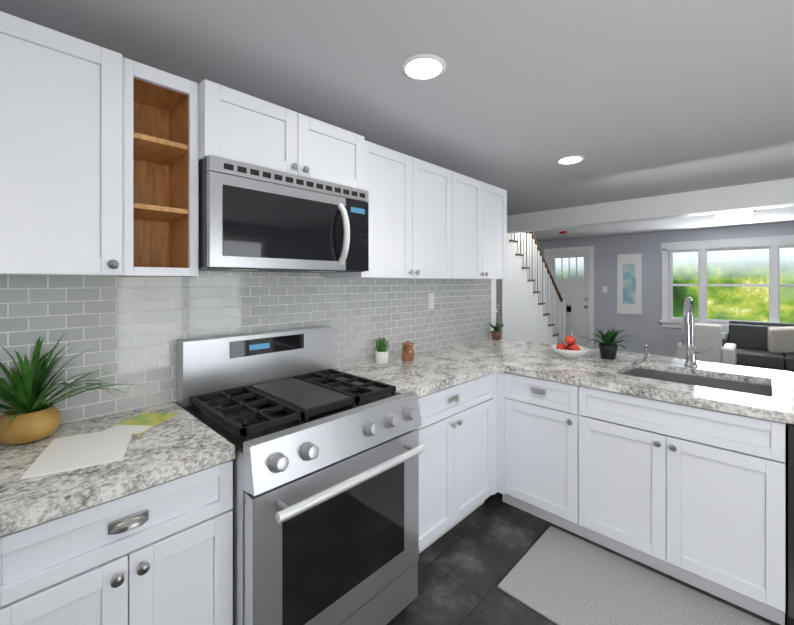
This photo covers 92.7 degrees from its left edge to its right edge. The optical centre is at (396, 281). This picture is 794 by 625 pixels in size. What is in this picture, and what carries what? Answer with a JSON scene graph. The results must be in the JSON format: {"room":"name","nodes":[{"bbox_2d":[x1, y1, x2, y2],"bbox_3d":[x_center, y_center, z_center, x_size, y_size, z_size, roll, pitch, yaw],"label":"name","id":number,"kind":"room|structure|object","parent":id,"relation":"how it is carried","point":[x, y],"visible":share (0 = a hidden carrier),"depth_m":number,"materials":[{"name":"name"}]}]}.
{"room":"kitchen","nodes":[
{"label":"kitchen","id":0,"kind":"room"},
{"bbox_2d":[0,0,793,241],"bbox_3d":[1.993,-0.940,2.712,6.970,0.100,9.800,0,0,44],"label":"ceiling","id":1,"kind":"structure","parent":0,"point":[626,99],"depth_m":1.65,"materials":[{"name":"grey paint"}]},
{"bbox_2d":[401,54,445,80],"bbox_3d":[0.110,-0.886,1.572,0.190,0.008,0.190,0,0,44],"label":"recessed light","id":2,"kind":"object","parent":1,"relation":"in","point":[421,67],"visible":1,"depth_m":1.56,"materials":[{"name":"white glass"}]},
{"bbox_2d":[556,155,584,163],"bbox_3d":[1.261,-0.885,2.755,0.190,0.008,0.190,0,0,44],"label":"recessed light","id":3,"kind":"object","parent":1,"relation":"in","point":[571,159],"visible":1,"depth_m":2.73,"materials":[{"name":"white"}]},
{"bbox_2d":[507,178,793,233],"bbox_3d":[3.004,-0.779,3.751,6.670,0.219,0.200,0,0,44],"label":"ceiling beam","id":4,"kind":"structure","parent":1,"relation":"attached to","point":[759,196],"depth_m":3.87,"materials":[{"name":"white paint"}]},
{"bbox_2d":[714,210,754,220],"bbox_3d":[4.148,-0.823,4.662,0.384,0.132,0.384,0,0,44],"label":"ceiling lamp","id":5,"kind":"object","parent":1,"relation":"attached to","point":[733,216],"visible":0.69,"depth_m":4.57,"materials":[{"name":"white glass"}]},
{"bbox_2d":[491,279,495,336],"bbox_3d":[-0.730,0.270,1.956,0.144,2.320,4.620,0,0,44],"label":"wall","id":6,"kind":"structure","parent":0,"point":[493,302],"depth_m":3.53,"materials":[{"name":"grey paint"}]},
{"bbox_2d":[0,11,122,275],"bbox_3d":[-1.184,-0.380,1.163,0.330,0.720,0.507,0,0,44],"label":"upper cabinet","id":7,"kind":"object","parent":6,"relation":"attached to","point":[61,103],"visible":1,"depth_m":1.10,"materials":[{"name":"white wood"}]},
{"bbox_2d":[109,57,198,276],"bbox_3d":[-0.932,-0.380,1.437,0.310,0.720,0.233,0,0,44],"label":"upper cabinet","id":8,"kind":"object","parent":6,"relation":"attached to","point":[160,149],"visible":0.96,"depth_m":1.46,"materials":[{"name":"white"}]},
{"bbox_2d":[0,271,490,424],"bbox_3d":[-0.715,0.232,1.878,0.010,0.625,4.528,0,0,44],"label":"tile backsplash","id":9,"kind":"structure","parent":6,"relation":"attached to","point":[131,330],"depth_m":1.63,"materials":[{"name":"grey tile"}]},
{"bbox_2d":[428,293,433,308],"bbox_3d":[0.260,0.145,2.869,0.005,0.120,0.072,0,0,44],"label":"outlet","id":10,"kind":"object","parent":9,"relation":"attached to","point":[430,300],"visible":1,"depth_m":2.85,"materials":[{"name":"white plastic"}]},
{"bbox_2d":[199,79,364,189],"bbox_3d":[-0.551,-0.599,1.769,0.393,0.283,0.770,0,0,44],"label":"upper cabinet","id":11,"kind":"object","parent":6,"relation":"attached to","point":[235,125],"visible":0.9,"depth_m":1.58,"materials":[{"name":"white wood"}]},
{"bbox_2d":[198,155,368,272],"bbox_3d":[-0.525,-0.252,1.743,0.464,0.407,0.758,0,0,44],"label":"microwave","id":12,"kind":"object","parent":11,"relation":"attached to","point":[253,218],"visible":0.98,"depth_m":1.54,"materials":[{"name":"grey metal"}]},
{"bbox_2d":[325,140,451,278],"bbox_3d":[-0.017,-0.380,2.342,0.360,0.720,0.793,0,0,44],"label":"upper cabinet","id":13,"kind":"object","parent":6,"relation":"attached to","point":[410,217],"visible":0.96,"depth_m":2.20,"materials":[{"name":"white wood"}]},
{"bbox_2d":[451,171,506,278],"bbox_3d":[0.522,-0.380,2.896,0.360,0.720,0.748,0,0,44],"label":"upper cabinet","id":14,"kind":"object","parent":6,"relation":"attached to","point":[479,229],"visible":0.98,"depth_m":2.75,"materials":[{"name":"white wood"}]},
{"bbox_2d":[511,239,526,266],"bbox_3d":[-0.399,0.271,5.143,0.150,2.320,9.650,0,0,44],"label":"wall","id":15,"kind":"structure","parent":0,"point":[523,251],"depth_m":8.27,"materials":[{"name":"grey paint"}]},
{"bbox_2d":[387,492,786,624],"bbox_3d":[1.993,1.480,2.711,6.970,0.100,9.800,0,0,44],"label":"floor","id":16,"kind":"structure","parent":0,"point":[467,564],"depth_m":1.87,"materials":[{"name":"tile"}]},
{"bbox_2d":[0,531,19,624],"bbox_3d":[-1.390,0.992,0.745,0.618,0.872,0.880,0,0,44],"label":"base cabinet","id":17,"kind":"object","parent":16,"relation":"on","point":[10,543],"depth_m":0.85,"materials":[{"name":"white wood"}]},
{"bbox_2d":[0,402,234,536],"bbox_3d":[-1.397,0.535,0.719,0.622,0.040,1.912,0,0,44],"label":"countertop","id":18,"kind":"structure","parent":17,"relation":"on","point":[182,442],"depth_m":1.06,"materials":[{"name":"stone"}]},
{"bbox_2d":[0,335,140,444],"bbox_3d":[-1.113,0.345,1.151,0.412,0.338,0.649,0,0,44],"label":"plant","id":19,"kind":"object","parent":18,"relation":"on","point":[29,417],"visible":1,"depth_m":1.21,"materials":[{"name":"green plant"}]},
{"bbox_2d":[21,426,134,478],"bbox_3d":[-0.952,0.512,1.161,0.216,0.004,0.280,0,0,-29],"label":"notepad","id":20,"kind":"object","parent":18,"relation":"on","point":[67,453],"visible":1,"depth_m":1.14,"materials":[{"name":"white paper"}]},
{"bbox_2d":[104,412,176,434],"bbox_3d":[-0.930,0.512,1.377,0.140,0.004,0.200,0,0,4],"label":"booklet","id":21,"kind":"object","parent":18,"relation":"on","point":[143,422],"visible":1,"depth_m":1.38,"materials":[{"name":"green paper"}]},
{"bbox_2d":[20,460,232,624],"bbox_3d":[-0.951,0.992,1.196,0.618,0.872,0.608,0,0,44],"label":"base cabinet","id":22,"kind":"object","parent":16,"relation":"on","point":[160,554],"depth_m":1.02,"materials":[{"name":"white wood"}]},
{"bbox_2d":[177,325,425,624],"bbox_3d":[-0.394,0.840,1.616,0.795,1.180,0.758,0,0,44],"label":"range","id":23,"kind":"object","parent":16,"relation":"on","point":[325,509],"visible":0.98,"depth_m":1.42,"materials":[{"name":"silver metal"}]},
{"bbox_2d":[417,371,496,553],"bbox_3d":[0.115,0.993,2.271,0.648,0.873,0.880,0,0,44],"label":"base cabinet","id":24,"kind":"object","parent":16,"relation":"on","point":[458,459],"visible":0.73,"depth_m":2.06,"materials":[{"name":"white wood"}]},
{"bbox_2d":[334,350,501,396],"bbox_3d":[0.102,0.535,2.257,0.628,0.040,0.840,0,0,44],"label":"countertop","id":25,"kind":"structure","parent":24,"relation":"on","point":[423,373],"depth_m":2.20,"materials":[{"name":"stone"}]},
{"bbox_2d":[375,337,389,363],"bbox_3d":[-0.095,0.431,2.392,0.109,0.168,0.093,0,0,44],"label":"plant","id":26,"kind":"object","parent":25,"relation":"on","point":[381,354],"visible":1,"depth_m":2.36,"materials":[{"name":"green plant"}]},
{"bbox_2d":[402,341,413,360],"bbox_3d":[0.073,0.451,2.480,0.082,0.128,0.082,0,0,44],"label":"canister","id":27,"kind":"object","parent":25,"relation":"on","point":[408,351],"visible":1,"depth_m":2.45,"materials":[{"name":"orange metal"}]},
{"bbox_2d":[496,232,566,344],"bbox_3d":[2.201,-0.139,7.032,0.936,3.141,2.517,0,0,44],"label":"staircase","id":28,"kind":"structure","parent":16,"relation":"on","point":[523,315],"depth_m":6.46,"materials":[{"name":"white"}]},
{"bbox_2d":[497,371,632,544],"bbox_3d":[1.105,0.993,2.494,0.559,0.872,0.820,0,0,44],"label":"base cabinet","id":29,"kind":"object","parent":16,"relation":"on","point":[565,450],"depth_m":2.11,"materials":[{"name":"white wood"}]},
{"bbox_2d":[430,337,793,423],"bbox_3d":[1.653,0.535,2.066,3.117,0.040,1.000,0,0,44],"label":"countertop","id":30,"kind":"structure","parent":29,"relation":"on","point":[532,359],"depth_m":2.15,"materials":[{"name":"stone"}]},
{"bbox_2d":[489,305,503,339],"bbox_3d":[0.898,0.361,3.390,0.174,0.308,0.174,0,0,44],"label":"orchid plant","id":31,"kind":"object","parent":30,"relation":"on","point":[496,334],"visible":1,"depth_m":3.37,"materials":[{"name":"green plant"}]},
{"bbox_2d":[550,335,589,358],"bbox_3d":[1.178,0.434,2.584,0.250,0.160,0.250,0,0,44],"label":"fruit bowl","id":32,"kind":"object","parent":30,"relation":"on","point":[571,349],"visible":1,"depth_m":2.54,"materials":[{"name":"white ceramic"}]},
{"bbox_2d":[581,326,630,359],"bbox_3d":[1.407,0.402,2.553,0.323,0.224,0.393,0,0,44],"label":"potted plant","id":33,"kind":"object","parent":30,"relation":"on","point":[608,346],"visible":1,"depth_m":2.51,"materials":[{"name":"black"}]},
{"bbox_2d":[643,345,650,360],"bbox_3d":[1.618,0.461,2.463,0.043,0.106,0.094,0,0,44],"label":"soap dispenser","id":34,"kind":"object","parent":30,"relation":"on","point":[646,354],"visible":0.98,"depth_m":2.47,"materials":[{"name":"silver metal"}]},
{"bbox_2d":[681,297,712,366],"bbox_3d":[1.763,0.302,2.231,0.138,0.424,0.248,0,0,44],"label":"faucet","id":35,"kind":"object","parent":30,"relation":"on","point":[687,337],"visible":1,"depth_m":2.27,"materials":[{"name":"silver metal"}]},
{"bbox_2d":[624,367,771,396],"bbox_3d":[1.609,0.667,2.073,0.654,0.222,0.474,0,0,44],"label":"sink basin","id":36,"kind":"object","parent":30,"relation":"in","point":[751,388],"visible":0.04,"depth_m":2.21,"materials":[{"name":"silver metal"}]},
{"bbox_2d":[498,526,770,624],"bbox_3d":[1.244,1.424,1.439,1.570,0.012,0.610,0,0,44],"label":"kitchen mat","id":37,"kind":"object","parent":16,"relation":"on","point":[557,576],"visible":0.98,"depth_m":1.73,"materials":[{"name":"grey fabric"}]},
{"bbox_2d":[677,323,735,364],"bbox_3d":[4.156,0.991,5.079,0.570,0.880,0.610,0,0,44],"label":"armchair","id":38,"kind":"object","parent":16,"relation":"on","point":[706,336],"visible":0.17,"depth_m":4.82,"materials":[{"name":"beige fabric"}]},
{"bbox_2d":[722,320,793,371],"bbox_3d":[5.494,1.010,4.970,2.100,0.840,0.940,0,0,44],"label":"sofa","id":39,"kind":"object","parent":16,"relation":"on","point":[764,344],"visible":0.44,"depth_m":5.19,"materials":[{"name":"black leather"}]},
{"bbox_2d":[786,423,793,624],"bbox_3d":[1.957,0.998,1.491,0.596,0.861,0.671,0,0,44],"label":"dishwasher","id":40,"kind":"object","parent":16,"relation":"on","point":[790,517],"visible":0.54,"depth_m":1.49,"materials":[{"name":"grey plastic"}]},
{"bbox_2d":[529,221,793,356],"bbox_3d":[5.303,0.271,6.223,6.820,2.320,0.150,0,0,44],"label":"wall","id":41,"kind":"structure","parent":0,"point":[650,332],"depth_m":6.91,"materials":[{"name":"grey paint"}]},
{"bbox_2d":[550,252,588,347],"bbox_3d":[3.554,0.408,7.844,0.802,2.022,0.115,0,0,44],"label":"front door","id":42,"kind":"structure","parent":41,"relation":"in","point":[569,272],"depth_m":7.79,"materials":[{"name":"white wood"}]},
{"bbox_2d":[544,246,594,348],"bbox_3d":[3.569,0.361,7.861,1.010,2.140,0.120,0,0,44],"label":"door frame","id":43,"kind":"structure","parent":41,"relation":"attached to","point":[589,249],"depth_m":7.53,"materials":[{"name":"white wood"}]},
{"bbox_2d":[617,253,641,314],"bbox_3d":[4.326,0.041,7.047,0.400,1.120,0.029,0,0,44],"label":"framed art","id":44,"kind":"object","parent":41,"relation":"attached to","point":[629,283],"visible":1,"depth_m":7.03,"materials":[{"name":"white paper"}]},
{"bbox_2d":[594,348,676,357],"bbox_3d":[5.794,1.371,5.630,5.290,0.120,0.014,0,0,44],"label":"baseboard","id":45,"kind":"structure","parent":41,"relation":"attached to","point":[643,354],"depth_m":6.92,"materials":[{"name":"white"}]},
{"bbox_2d":[660,235,793,331],"bbox_3d":[5.412,0.058,6.033,2.020,1.485,0.170,0,0,44],"label":"triple window","id":46,"kind":"structure","parent":41,"relation":"in","point":[723,282],"depth_m":6.11,"materials":[{"name":"white"}]}
]}

